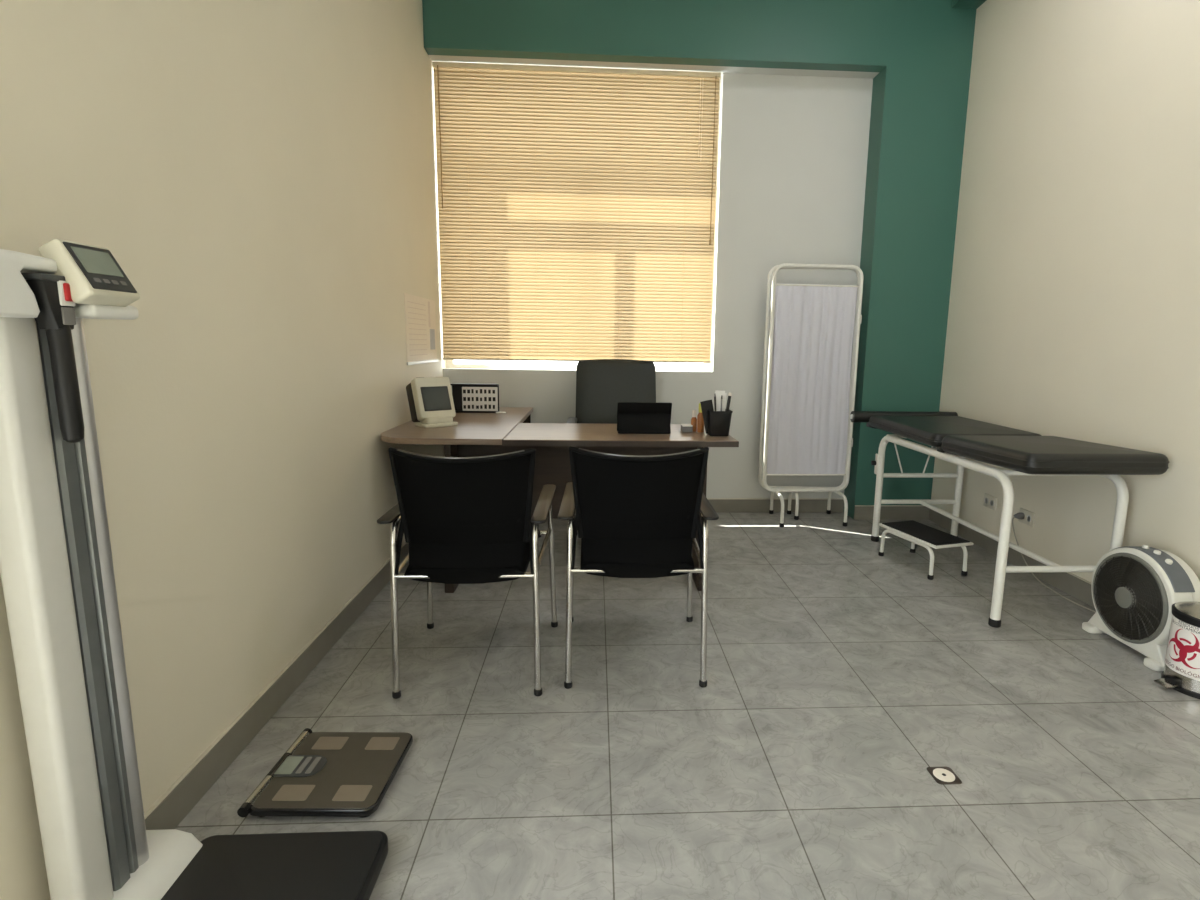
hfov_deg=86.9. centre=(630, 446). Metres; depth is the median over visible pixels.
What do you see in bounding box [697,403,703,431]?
bottle
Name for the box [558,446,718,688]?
chair
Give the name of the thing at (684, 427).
block
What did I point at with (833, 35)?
beam
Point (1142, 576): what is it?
grille
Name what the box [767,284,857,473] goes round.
curtain
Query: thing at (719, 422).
pen cup
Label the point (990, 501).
wall socket
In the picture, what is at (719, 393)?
leaflet
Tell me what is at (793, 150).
wall
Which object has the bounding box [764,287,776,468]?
curtain
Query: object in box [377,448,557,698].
chair
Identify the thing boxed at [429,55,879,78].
trim
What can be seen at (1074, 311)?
wall
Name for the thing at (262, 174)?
wall
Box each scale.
[0,239,387,899]
[237,728,412,817]
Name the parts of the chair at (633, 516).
armrest, frame, seat, backrest, frame, trim, frame, armrest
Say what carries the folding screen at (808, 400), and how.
on the floor
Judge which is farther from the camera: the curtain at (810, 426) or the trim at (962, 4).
the curtain at (810, 426)
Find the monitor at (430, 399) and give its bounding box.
[406,377,457,427]
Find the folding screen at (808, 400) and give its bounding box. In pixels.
[758,263,863,527]
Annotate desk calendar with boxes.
[450,383,498,412]
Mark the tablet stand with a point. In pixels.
(632, 417)
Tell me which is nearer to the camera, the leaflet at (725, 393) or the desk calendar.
the leaflet at (725, 393)
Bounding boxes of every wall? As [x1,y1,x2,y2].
[0,0,445,899]
[443,73,872,497]
[931,0,1199,581]
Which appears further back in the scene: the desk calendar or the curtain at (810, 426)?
the curtain at (810, 426)
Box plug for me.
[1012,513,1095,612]
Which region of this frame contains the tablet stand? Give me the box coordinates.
[617,402,671,433]
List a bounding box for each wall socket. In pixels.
[983,493,996,509]
[1018,508,1034,526]
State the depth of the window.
4.51 m
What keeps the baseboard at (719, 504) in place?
attached to the wall at (793, 150)
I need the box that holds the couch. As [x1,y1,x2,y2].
[850,411,1169,627]
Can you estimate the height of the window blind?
1.887 m
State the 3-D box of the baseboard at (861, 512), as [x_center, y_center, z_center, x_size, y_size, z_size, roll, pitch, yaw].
[1.861,0.469,4.515,0.543,0.104,0.012,0,9,-3]
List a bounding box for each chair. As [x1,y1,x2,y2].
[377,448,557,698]
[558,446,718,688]
[567,359,655,423]
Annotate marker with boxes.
[726,392,731,410]
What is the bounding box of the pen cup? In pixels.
[707,409,732,435]
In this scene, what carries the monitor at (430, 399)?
on the office desk
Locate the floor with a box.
[175,512,1199,899]
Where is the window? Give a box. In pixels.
[446,82,719,370]
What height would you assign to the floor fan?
0.438 m
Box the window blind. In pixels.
[432,61,720,362]
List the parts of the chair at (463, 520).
armrest, frame, trim, backrest, frame, seat, armrest, frame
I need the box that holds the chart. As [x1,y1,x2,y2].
[404,293,437,364]
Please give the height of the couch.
0.805 m
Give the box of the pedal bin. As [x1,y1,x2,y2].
[1154,601,1199,698]
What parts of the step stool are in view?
leg frame, tread frame, leg frame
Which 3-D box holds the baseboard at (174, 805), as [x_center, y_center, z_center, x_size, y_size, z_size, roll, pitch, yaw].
[-1.206,0.730,2.644,0.012,0.108,3.850,0,9,-3]
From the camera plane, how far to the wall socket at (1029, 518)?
3.49 m
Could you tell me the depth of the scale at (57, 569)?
1.18 m
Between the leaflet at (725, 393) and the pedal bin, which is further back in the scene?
the leaflet at (725, 393)
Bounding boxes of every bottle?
[691,410,696,431]
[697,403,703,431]
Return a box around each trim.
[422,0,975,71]
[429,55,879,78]
[843,66,970,518]
[951,0,985,8]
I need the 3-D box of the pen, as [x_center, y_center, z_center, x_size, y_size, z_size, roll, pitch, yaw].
[0.424,-0.167,3.169,0.022,0.200,0.011,2,9,8]
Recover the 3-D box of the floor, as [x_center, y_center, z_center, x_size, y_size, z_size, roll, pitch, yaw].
[0.572,1.023,1.649,3.755,0.100,6.600,0,9,-3]
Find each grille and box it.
[1097,557,1162,638]
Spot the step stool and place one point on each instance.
(925, 536)
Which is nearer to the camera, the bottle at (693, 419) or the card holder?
the card holder
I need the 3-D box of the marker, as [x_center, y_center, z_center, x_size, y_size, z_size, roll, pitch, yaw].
[0.479,-0.168,3.166,0.043,0.207,0.017,-1,9,-11]
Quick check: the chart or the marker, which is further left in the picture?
the chart
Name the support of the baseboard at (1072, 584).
attached to the wall at (1074, 311)
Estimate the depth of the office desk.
3.20 m
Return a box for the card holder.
[700,400,713,433]
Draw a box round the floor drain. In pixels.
[926,767,961,784]
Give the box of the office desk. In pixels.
[381,407,738,592]
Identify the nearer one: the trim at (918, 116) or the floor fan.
the floor fan
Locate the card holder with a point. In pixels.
(705, 405)
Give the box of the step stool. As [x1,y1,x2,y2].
[878,520,973,579]
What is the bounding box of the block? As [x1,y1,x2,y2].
[681,424,692,431]
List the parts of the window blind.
ladder cord, ladder cord, head rail, rail, ladder cord, ladder cord, lift cord, cord pull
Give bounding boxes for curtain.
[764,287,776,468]
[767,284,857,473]
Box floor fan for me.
[1082,545,1199,670]
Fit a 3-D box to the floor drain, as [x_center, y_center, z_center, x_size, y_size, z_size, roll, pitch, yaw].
[0.903,0.947,1.825,0.074,0.003,0.074,0,9,-3]
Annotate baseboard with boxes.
[144,542,408,829]
[707,498,843,511]
[854,505,928,519]
[928,508,1094,607]
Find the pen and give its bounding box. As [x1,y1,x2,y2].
[714,393,715,410]
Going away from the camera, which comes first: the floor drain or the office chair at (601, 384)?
the floor drain
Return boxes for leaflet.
[715,390,724,410]
[724,393,726,410]

